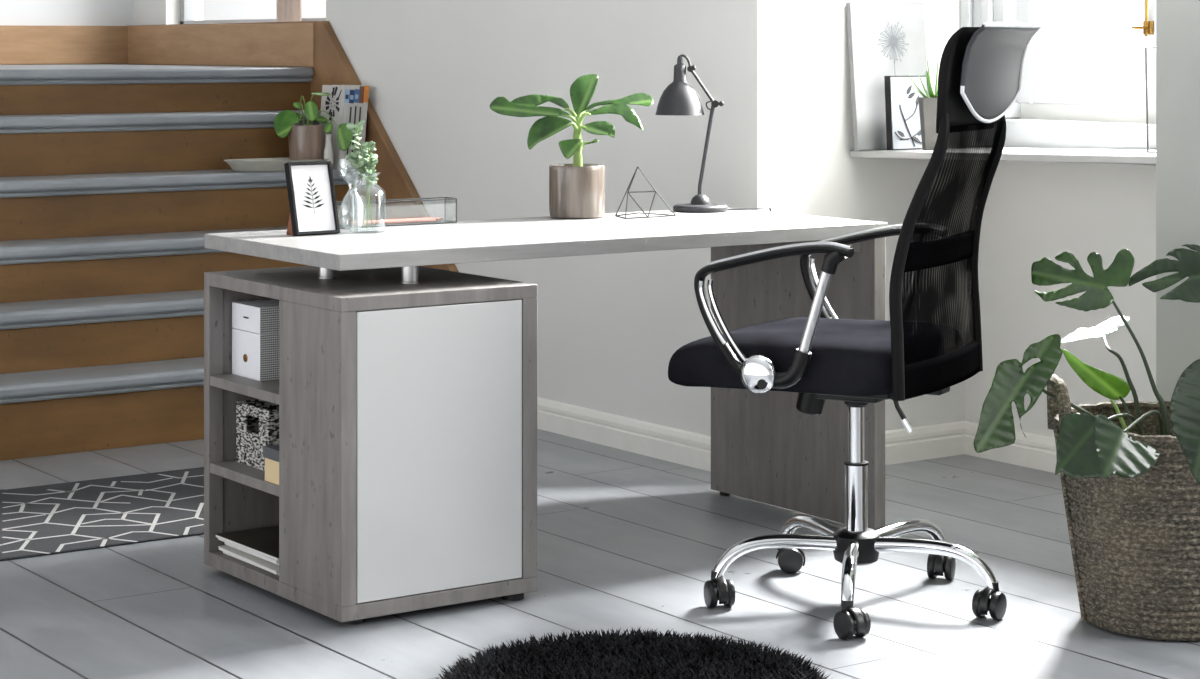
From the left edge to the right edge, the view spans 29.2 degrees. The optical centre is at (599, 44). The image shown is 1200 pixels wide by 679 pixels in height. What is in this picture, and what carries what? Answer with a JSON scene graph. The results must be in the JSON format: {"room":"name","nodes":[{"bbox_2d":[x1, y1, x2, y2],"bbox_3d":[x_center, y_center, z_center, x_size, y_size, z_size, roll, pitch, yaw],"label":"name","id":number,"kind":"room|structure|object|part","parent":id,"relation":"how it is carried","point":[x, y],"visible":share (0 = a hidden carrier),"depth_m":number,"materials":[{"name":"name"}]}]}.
{"room":"home office","nodes":[
{"label":"home office","id":0,"kind":"room"},
{"bbox_2d":[0,0,132,64],"bbox_3d":[-3.984,-0.147,8.282,4.855,2.650,0.135,0,0,-35],"label":"wall","id":1,"kind":"structure","parent":0,"point":[12,12],"depth_m":9.45,"materials":[{"name":"white paint"}]},
{"bbox_2d":[133,0,964,435],"bbox_3d":[-0.354,-0.147,8.277,1.095,2.650,4.295,0,0,-35],"label":"wall","id":2,"kind":"structure","parent":0,"point":[610,327],"depth_m":6.68,"materials":[{"name":"paint"}]},
{"bbox_2d":[180,0,325,23],"bbox_3d":[-1.301,-0.672,8.827,0.050,1.200,1.370,0,0,-35],"label":"window","id":3,"kind":"structure","parent":2,"relation":"in","point":[187,7],"depth_m":9.27,"materials":[{"name":"paint"}]},
{"bbox_2d":[276,0,301,21],"bbox_3d":[-1.154,-0.663,8.521,0.027,1.158,0.182,0,0,-35],"label":"curtain","id":4,"kind":"object","parent":3,"relation":"hanging from","point":[286,10],"visible":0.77,"depth_m":8.50,"materials":[{"name":"beige fabric"}]},
{"bbox_2d":[537,397,710,471],"bbox_3d":[0.110,1.132,6.638,0.020,0.092,1.115,0,0,-35],"label":"baseboard","id":5,"kind":"structure","parent":2,"relation":"attached to","point":[674,445],"depth_m":6.67,"materials":[{"name":"paint"}]},
{"bbox_2d":[885,421,964,464],"bbox_3d":[0.737,1.132,6.407,0.785,0.092,0.020,0,0,-35],"label":"baseboard","id":6,"kind":"structure","parent":2,"relation":"attached to","point":[945,439],"depth_m":6.53,"materials":[{"name":"paint"}]},
{"bbox_2d":[850,147,1155,164],"bbox_3d":[1.283,0.287,5.952,0.470,0.023,1.392,0,-2,-35],"label":"windowsill","id":7,"kind":"structure","parent":2,"relation":"attached to","point":[1013,154],"depth_m":5.86,"materials":[{"name":"paint"}]},
{"bbox_2d":[846,2,927,150],"bbox_3d":[0.809,0.087,6.433,0.275,0.411,0.052,0,0,-35],"label":"print","id":8,"kind":"object","parent":7,"relation":"on","point":[885,38],"visible":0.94,"depth_m":6.40},
{"bbox_2d":[884,75,926,149],"bbox_3d":[0.849,0.188,6.352,0.140,0.205,0.034,0,0,-35],"label":"framed print","id":9,"kind":"object","parent":7,"relation":"on","point":[903,127],"visible":0.8,"depth_m":6.33,"materials":[{"name":"paper"}]},
{"bbox_2d":[907,59,937,149],"bbox_3d":[0.915,0.161,6.271,0.151,0.255,0.159,0,0,0],"label":"potted succulent","id":10,"kind":"object","parent":7,"relation":"on","point":[928,102],"visible":0.62,"depth_m":6.26,"materials":[{"name":"concrete"}]},
{"bbox_2d":[918,97,937,149],"bbox_3d":[0.916,0.217,6.291,0.080,0.144,0.080,0,0,0],"label":"pot","id":11,"kind":"object","parent":10,"relation":"attached to","point":[927,105],"depth_m":6.26,"materials":[{"name":"concrete"}]},
{"bbox_2d":[1145,46,1155,152],"bbox_3d":[1.409,0.133,5.570,0.007,0.263,0.226,0,-1,-35],"label":"window frame","id":12,"kind":"structure","parent":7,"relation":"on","point":[1146,47],"depth_m":5.66,"materials":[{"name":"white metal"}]},
{"bbox_2d":[0,429,1199,678],"bbox_3d":[-0.718,1.203,4.424,5.800,0.050,10.200,0,0,-35],"label":"floor","id":13,"kind":"structure","parent":0,"point":[626,539],"depth_m":4.90,"materials":[{"name":"grey wood"}]},
{"bbox_2d":[0,467,203,560],"bbox_3d":[-1.605,1.174,5.538,2.220,0.007,0.802,0,0,-35],"label":"runner rug","id":14,"kind":"object","parent":13,"relation":"on","point":[42,520],"visible":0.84,"depth_m":5.74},
{"bbox_2d":[0,21,458,460],"bbox_3d":[-3.224,0.547,6.841,5.253,1.262,3.089,0,0,-35],"label":"staircase","id":15,"kind":"structure","parent":13,"relation":"on","point":[115,175],"depth_m":7.45,"materials":[{"name":"brown wood"}]},
{"bbox_3d":[-4.110,0.002,8.088,5.226,0.158,0.030,0,0,-35],"label":"skirting","id":16,"kind":"part","parent":15,"relation":"part of","materials":[{"name":"brown wood"}]},
{"bbox_3d":[-2.287,0.824,6.347,4.226,0.020,0.020,0,0,-35],"label":"cove moulding","id":17,"kind":"part","parent":15,"relation":"part of","materials":[{"name":"paint"}]},
{"bbox_3d":[-2.166,1.007,6.174,4.226,0.020,0.020,0,0,-35],"label":"cove moulding","id":18,"kind":"part","parent":15,"relation":"part of","materials":[{"name":"paint"}]},
{"bbox_3d":[-2.407,0.655,6.519,4.226,0.020,0.020,0,0,-35],"label":"cove moulding","id":19,"kind":"part","parent":15,"relation":"part of","materials":[{"name":"paint"}]},
{"bbox_3d":[-2.767,0.125,7.036,4.226,0.020,0.020,0,0,-35],"label":"cove moulding","id":20,"kind":"part","parent":15,"relation":"part of","materials":[{"name":"paint"}]},
{"bbox_3d":[-2.647,0.277,6.864,4.226,0.020,0.020,0,0,-35],"label":"cove moulding","id":21,"kind":"part","parent":15,"relation":"part of","materials":[{"name":"paint"}]},
{"bbox_3d":[-2.527,0.468,6.691,4.226,0.020,0.020,0,0,-35],"label":"cove moulding","id":22,"kind":"part","parent":15,"relation":"part of","materials":[{"name":"paint"}]},
{"bbox_3d":[-1.501,0.002,8.907,0.008,0.158,1.670,0,0,-35],"label":"skirting","id":23,"kind":"part","parent":15,"relation":"part of","materials":[{"name":"brown wood"}]},
{"bbox_2d":[224,157,327,171],"bbox_3d":[-1.085,0.406,7.764,0.381,0.037,0.178,0,0,-35],"label":"tray","id":24,"kind":"object","parent":15,"relation":"on","point":[255,164],"visible":0.73,"depth_m":7.67,"materials":[{"name":"ceramic"}]},
{"bbox_2d":[274,92,353,159],"bbox_3d":[-0.968,0.290,7.844,0.279,0.253,0.138,0,0,7],"label":"potted plant","id":25,"kind":"object","parent":24,"relation":"on","point":[306,141],"visible":0.98,"depth_m":7.80,"materials":[{"name":"green plant"}]},
{"bbox_3d":[-1.000,0.345,7.845,0.126,0.142,0.126,0,0,-35],"label":"pot","id":26,"kind":"part","parent":25,"relation":"part of","materials":[{"name":"ceramic"}]},
{"bbox_2d":[324,134,332,166],"bbox_3d":[-0.922,0.360,7.811,0.033,0.112,0.033,0,0,-35],"label":"bottle","id":27,"kind":"object","parent":24,"relation":"on","point":[328,150],"visible":0.85,"depth_m":7.80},
{"bbox_2d":[320,85,349,168],"bbox_3d":[-0.917,0.283,7.899,0.043,0.286,0.166,0,0,-35],"label":"magazine","id":28,"kind":"object","parent":15,"relation":"on","point":[336,104],"visible":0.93,"depth_m":7.86,"materials":[{"name":"paper"}]},
{"bbox_2d":[344,86,354,168],"bbox_3d":[-0.901,0.284,7.910,0.043,0.284,0.166,0,0,-35],"label":"magazine","id":29,"kind":"object","parent":15,"relation":"on","point":[352,88],"visible":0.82,"depth_m":7.84,"materials":[{"name":"white paper"}]},
{"bbox_2d":[341,85,359,168],"bbox_3d":[-0.886,0.283,7.920,0.043,0.286,0.166,0,0,-35],"label":"magazine","id":30,"kind":"object","parent":15,"relation":"on","point":[357,88],"visible":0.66,"depth_m":7.86,"materials":[{"name":"white paper"}]},
{"bbox_2d":[353,86,364,168],"bbox_3d":[-0.871,0.284,7.931,0.043,0.284,0.166,0,0,-35],"label":"magazine","id":31,"kind":"object","parent":15,"relation":"on","point":[361,91],"visible":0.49,"depth_m":7.87,"materials":[{"name":"white paper"}]},
{"bbox_2d":[354,85,368,166],"bbox_3d":[-0.856,0.283,7.942,0.043,0.286,0.166,0,0,-35],"label":"magazine","id":32,"kind":"object","parent":15,"relation":"on","point":[366,88],"visible":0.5,"depth_m":7.88,"materials":[{"name":"paper"}]},
{"bbox_2d":[204,210,886,624],"bbox_3d":[-0.100,0.803,5.340,1.512,0.750,0.704,0,0,-35],"label":"desk","id":33,"kind":"object","parent":13,"relation":"on","point":[405,391],"visible":0.89,"depth_m":4.83,"materials":[{"name":"laminate"}]},
{"bbox_2d":[210,460,278,496],"bbox_3d":[-0.595,0.943,5.110,0.433,0.022,0.346,0,0,-35],"label":"shelf","id":34,"kind":"object","parent":33,"relation":"attached to","point":[220,470],"depth_m":5.03,"materials":[{"name":"laminate"}]},
{"bbox_2d":[210,374,278,404],"bbox_3d":[-0.595,0.749,5.110,0.433,0.022,0.346,0,0,-35],"label":"shelf","id":35,"kind":"object","parent":33,"relation":"attached to","point":[220,384],"depth_m":5.02,"materials":[{"name":"laminate"}]},
{"bbox_2d":[223,552,278,574],"bbox_3d":[-0.641,1.125,5.072,0.278,0.008,0.294,0,0,-36],"label":"magazine","id":36,"kind":"object","parent":33,"relation":"in","point":[223,552],"visible":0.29,"depth_m":5.05,"materials":[{"name":"white paper"}]},
{"bbox_2d":[218,545,278,574],"bbox_3d":[-0.650,1.116,5.058,0.278,0.007,0.294,0,0,-34],"label":"magazine","id":37,"kind":"object","parent":36,"relation":"on","point":[269,566],"visible":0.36,"depth_m":4.98,"materials":[{"name":"white paper"}]},
{"bbox_2d":[225,543,278,564],"bbox_3d":[-0.638,1.107,5.078,0.278,0.009,0.294,0,0,-36],"label":"magazine","id":38,"kind":"object","parent":37,"relation":"on","point":[225,543],"visible":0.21,"depth_m":5.04,"materials":[{"name":"white paper"}]},
{"bbox_2d":[218,538,278,563],"bbox_3d":[-0.654,1.097,5.073,0.278,0.007,0.294,0,0,-34],"label":"magazine","id":39,"kind":"object","parent":38,"relation":"on","point":[232,544],"visible":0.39,"depth_m":4.96,"materials":[{"name":"white paper"}]},
{"bbox_2d":[215,525,278,560],"bbox_3d":[-0.655,1.089,5.064,0.278,0.006,0.294,0,0,-36],"label":"magazine","id":40,"kind":"object","parent":39,"relation":"on","point":[264,541],"visible":0.43,"depth_m":5.05,"materials":[{"name":"black paper"}]},
{"bbox_2d":[232,328,278,380],"bbox_3d":[-0.675,0.687,5.173,0.273,0.102,0.140,0,0,-35],"label":"storage box","id":41,"kind":"object","parent":33,"relation":"on","point":[255,356],"visible":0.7,"depth_m":5.06,"materials":[{"name":"white cardboard"}]},
{"bbox_3d":[-0.786,0.695,5.096,0.003,0.018,0.018,0,0,-35],"label":"brass plate","id":42,"kind":"part","parent":41,"relation":"part of","materials":[{"name":"gold metal"}]},
{"bbox_2d":[232,299,278,333],"bbox_3d":[-0.675,0.606,5.174,0.271,0.058,0.140,0,0,-35],"label":"storage box","id":43,"kind":"object","parent":41,"relation":"on","point":[256,316],"visible":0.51,"depth_m":5.07,"materials":[{"name":"white cardboard"}]},
{"bbox_2d":[236,399,278,470],"bbox_3d":[-0.667,0.865,5.143,0.246,0.135,0.162,0,0,-35],"label":"storage box","id":44,"kind":"object","parent":33,"relation":"on","point":[257,421],"visible":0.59,"depth_m":5.08,"materials":[{"name":"cardboard"}]},
{"bbox_2d":[263,444,278,484],"bbox_3d":[-0.612,0.895,4.940,0.206,0.074,0.084,0,0,-35],"label":"box","id":45,"kind":"object","parent":33,"relation":"on","point":[270,452],"visible":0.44,"depth_m":4.89,"materials":[{"name":"beige cardboard"}]},
{"bbox_3d":[-0.612,0.870,4.940,0.206,0.024,0.084,0,0,-35],"label":"lid","id":46,"kind":"part","parent":45,"relation":"part of","materials":[{"name":"grey cardboard"}]},
{"bbox_2d":[284,161,339,235],"bbox_3d":[-0.648,0.346,5.182,0.113,0.165,0.057,0,0,-38],"label":"photo frame","id":47,"kind":"object","parent":33,"relation":"on","point":[310,184],"visible":1,"depth_m":5.18,"materials":[{"name":"paper"}]},
{"bbox_2d":[352,182,381,231],"bbox_3d":[-0.531,0.360,5.250,0.084,0.135,0.084,0,0,-35],"label":"glass bottle","id":48,"kind":"object","parent":33,"relation":"on","point":[358,182],"visible":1,"depth_m":5.24,"materials":[{"name":"clear glass"}]},
{"bbox_2d":[345,120,377,228],"bbox_3d":[-0.543,0.296,5.248,0.076,0.249,0.057,0,0,0],"label":"eucalyptus sprig","id":49,"kind":"object","parent":48,"relation":"in","point":[367,167],"visible":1,"depth_m":5.25,"materials":[{"name":"green plant"}]},
{"bbox_3d":[-0.539,0.304,5.250,0.042,0.232,0.025,0,0,0],"label":"stem","id":50,"kind":"part","parent":49,"relation":"part of","materials":[{"name":"green plant"}]},
{"bbox_2d":[337,197,456,228],"bbox_3d":[-0.510,0.398,5.436,0.368,0.059,0.055,0,0,-35],"label":"tray","id":51,"kind":"object","parent":33,"relation":"on","point":[432,198],"visible":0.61,"depth_m":5.46,"materials":[{"name":"clear glass"}]},
{"bbox_2d":[348,217,433,224],"bbox_3d":[-0.490,0.419,5.466,0.245,0.008,0.008,0,0,-35],"label":"pencil","id":52,"kind":"object","parent":51,"relation":"in","point":[349,222],"visible":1,"depth_m":5.43,"materials":[{"name":"brown wood"}]},
{"bbox_2d":[356,218,440,224],"bbox_3d":[-0.475,0.419,5.443,0.225,0.008,0.008,0,0,-34],"label":"pencil","id":53,"kind":"object","parent":51,"relation":"in","point":[427,219],"visible":1,"depth_m":5.44,"materials":[{"name":"brown wood"}]},
{"bbox_2d":[362,217,443,221],"bbox_3d":[-0.467,0.419,5.466,0.225,0.008,0.008,0,0,-35],"label":"pencil","id":54,"kind":"object","parent":51,"relation":"in","point":[436,217],"visible":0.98,"depth_m":5.49,"materials":[{"name":"brown wood"}]},
{"bbox_3d":[-0.333,0.834,4.762,0.396,0.588,0.019,0,0,-35],"label":"door","id":55,"kind":"part","parent":33,"relation":"part of","materials":[{"name":"white laminate"}]},
{"bbox_2d":[489,74,653,218],"bbox_3d":[-0.068,0.251,5.706,0.413,0.354,0.160,0,0,-3],"label":"potted plant","id":56,"kind":"object","parent":33,"relation":"on","point":[577,188],"visible":1,"depth_m":5.68,"materials":[{"name":"green plant"}]},
{"bbox_3d":[-0.057,0.363,5.696,0.139,0.130,0.139,0,0,-35],"label":"pot","id":57,"kind":"part","parent":56,"relation":"part of","materials":[{"name":"ceramic"}]},
{"bbox_3d":[-0.055,0.250,5.695,0.023,0.149,0.026,0,0,10],"label":"stem","id":58,"kind":"part","parent":56,"relation":"part of","materials":[{"name":"green plant"}]},
{"bbox_2d":[615,166,675,218],"bbox_3d":[0.114,0.364,5.696,0.139,0.128,0.068,0,0,-20],"label":"ornament","id":59,"kind":"object","parent":33,"relation":"on","point":[631,181],"visible":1,"depth_m":5.68,"materials":[{"name":"metal"}]},
{"bbox_2d":[655,54,770,212],"bbox_3d":[0.294,0.267,5.910,0.305,0.483,0.142,0,0,0],"label":"desk lamp","id":60,"kind":"object","parent":33,"relation":"on","point":[679,98],"visible":0.96,"depth_m":5.88,"materials":[{"name":"black metal"}]},
{"bbox_3d":[0.205,0.105,5.909,0.127,0.151,0.127,0,0,0],"label":"lamp shade","id":61,"kind":"part","parent":60,"relation":"part of","materials":[{"name":"grey metal"}]},
{"bbox_3d":[0.264,0.109,5.909,0.065,0.091,0.024,0,0,0],"label":"arm","id":62,"kind":"part","parent":60,"relation":"part of"},
{"bbox_3d":[0.361,0.326,5.930,0.197,0.365,0.026,0,0,-24],"label":"cord","id":63,"kind":"part","parent":60,"relation":"part of","materials":[{"name":"black rubber"}]},
{"bbox_3d":[0.488,0.814,5.787,0.035,0.708,0.644,0,0,-35],"label":"panel","id":64,"kind":"part","parent":33,"relation":"part of","materials":[{"name":"laminate"}]},
{"bbox_2d":[434,628,832,678],"bbox_3d":[0.062,1.159,4.157,0.728,0.035,0.737,0,0,-35],"label":"shag rug","id":65,"kind":"object","parent":13,"relation":"on","point":[632,655],"visible":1,"depth_m":4.30,"materials":[{"name":"black carpet"}]},
{"bbox_2d":[668,23,1041,639],"bbox_3d":[0.535,0.567,4.864,0.711,1.221,0.639,0,0,29],"label":"office chair","id":66,"kind":"object","parent":13,"relation":"on","point":[931,341],"visible":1,"depth_m":4.72,"materials":[{"name":"fabric"}]},
{"bbox_3d":[0.349,0.539,4.668,0.348,0.280,0.034,0,0,29],"label":"armrest","id":67,"kind":"part","parent":66,"relation":"part of","materials":[{"name":"black plastic"}]},
{"bbox_3d":[0.370,1.078,4.848,0.275,0.091,0.033,0,0,-8],"label":"leg","id":68,"kind":"part","parent":66,"relation":"part of","materials":[{"name":"silver metal"}]},
{"bbox_3d":[0.462,0.662,4.917,0.527,0.123,0.500,0,0,29],"label":"seat","id":69,"kind":"part","parent":66,"relation":"part of","materials":[{"name":"fabric"}]},
{"bbox_2d":[772,348,811,388],"bbox_3d":[0.382,0.656,4.684,0.130,0.086,0.092,0,0,29],"label":"socket","id":70,"kind":"object","parent":66,"relation":"attached to","point":[791,367],"depth_m":4.65,"materials":[{"name":"black plastic"}]},
{"bbox_3d":[0.466,1.078,5.029,0.033,0.091,0.275,0,0,-26],"label":"leg","id":71,"kind":"part","parent":66,"relation":"part of","materials":[{"name":"silver metal"}]},
{"bbox_3d":[0.452,0.749,4.911,0.068,0.082,0.060,0,0,29],"label":"tension knob","id":72,"kind":"part","parent":66,"relation":"part of","materials":[{"name":"black plastic"}]},
{"bbox_2d":[821,251,846,274],"bbox_3d":[0.467,0.431,4.604,0.053,0.060,0.034,0,0,29],"label":"socket","id":73,"kind":"object","parent":66,"relation":"attached to","point":[831,260],"depth_m":4.59,"materials":[{"name":"black plastic"}]},
{"bbox_3d":[0.609,0.539,5.146,0.348,0.280,0.034,0,0,29],"label":"armrest","id":74,"kind":"part","parent":66,"relation":"part of","materials":[{"name":"black plastic"}]},
{"bbox_3d":[0.513,1.078,4.701,0.033,0.091,0.275,0,0,10],"label":"leg","id":75,"kind":"part","parent":66,"relation":"part of","materials":[{"name":"silver metal"}]},
{"bbox_2d":[844,401,867,407],"bbox_3d":[0.543,0.747,4.873,0.054,0.038,0.054,0,0,29],"label":"socket","id":76,"kind":"object","parent":66,"relation":"attached to","point":[849,404],"depth_m":4.85,"materials":[{"name":"black plastic"}]},
{"bbox_3d":[0.603,0.734,4.607,0.041,0.065,0.012,0,0,29],"label":"tilt lever","id":77,"kind":"part","parent":66,"relation":"part of","materials":[{"name":"black plastic"}]},
{"bbox_3d":[0.667,1.078,4.994,0.275,0.091,0.033,0,0,-44],"label":"leg","id":78,"kind":"part","parent":66,"relation":"part of","materials":[{"name":"silver metal"}]},
{"bbox_3d":[0.637,0.422,4.593,0.122,0.572,0.041,0,0,-10],"label":"rail","id":79,"kind":"part","parent":66,"relation":"part of","materials":[{"name":"black plastic"}]},
{"bbox_3d":[0.696,1.078,4.791,0.275,0.091,0.034,0,0,29],"label":"leg","id":80,"kind":"part","parent":66,"relation":"part of","materials":[{"name":"silver metal"}]},
{"bbox_3d":[0.741,0.420,4.765,0.093,0.515,0.470,0,0,29],"label":"backrest","id":81,"kind":"part","parent":66,"relation":"part of","materials":[{"name":"black fabric"}]},
{"bbox_3d":[0.829,0.422,4.946,0.041,0.572,0.122,0,0,-23],"label":"rail","id":82,"kind":"part","parent":66,"relation":"part of","materials":[{"name":"black plastic"}]},
{"bbox_3d":[0.824,0.059,4.729,0.061,0.200,0.356,0,0,29],"label":"panel","id":83,"kind":"part","parent":66,"relation":"part of","materials":[{"name":"grey leather"}]},
{"bbox_2d":[1047,374,1199,640],"bbox_3d":[1.153,0.925,4.689,0.456,0.500,0.455,0,0,-35],"label":"rope basket","id":84,"kind":"object","parent":13,"relation":"on","point":[1135,542],"visible":0.76,"depth_m":4.53,"materials":[{"name":"brown fabric"}]},
{"bbox_3d":[0.932,0.735,4.689,0.035,0.119,0.157,0,0,0],"label":"handle","id":85,"kind":"part","parent":84,"relation":"part of","materials":[{"name":"beige wicker"}]},
{"bbox_2d":[973,244,1199,484],"bbox_3d":[1.109,0.645,4.592,0.581,0.467,0.504,0,0,-35],"label":"monstera plant","id":86,"kind":"object","parent":84,"relation":"in","point":[1088,445],"visible":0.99,"depth_m":4.61,"materials":[{"name":"green plant"}]},
{"bbox_2d":[965,0,1155,437],"bbox_3d":[1.587,-0.147,6.162,0.330,2.650,1.395,0,0,-35],"label":"wall","id":87,"kind":"structure","parent":0,"point":[1034,211],"depth_m":6.34,"materials":[{"name":"paint"}]},
{"bbox_2d":[964,421,1059,473],"bbox_3d":[1.443,1.132,6.062,0.020,0.092,1.395,0,0,-35],"label":"baseboard","id":88,"kind":"structure","parent":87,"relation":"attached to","point":[1034,451],"depth_m":6.42,"materials":[{"name":"paint"}]},
{"bbox_2d":[960,0,1155,165],"bbox_3d":[1.480,-0.477,6.088,0.130,1.590,1.395,0,0,-35],"label":"window","id":89,"kind":"structure","parent":87,"relation":"attached to","point":[1035,81],"depth_m":6.36,"materials":[{"name":"paint"}]},
{"bbox_2d":[1156,0,1199,401],"bbox_3d":[1.881,-0.147,5.072,1.095,2.650,0.730,0,0,-35],"label":"wall","id":90,"kind":"structure","parent":0,"point":[1177,21],"depth_m":5.01,"materials":[{"name":"white paint"}]}
]}

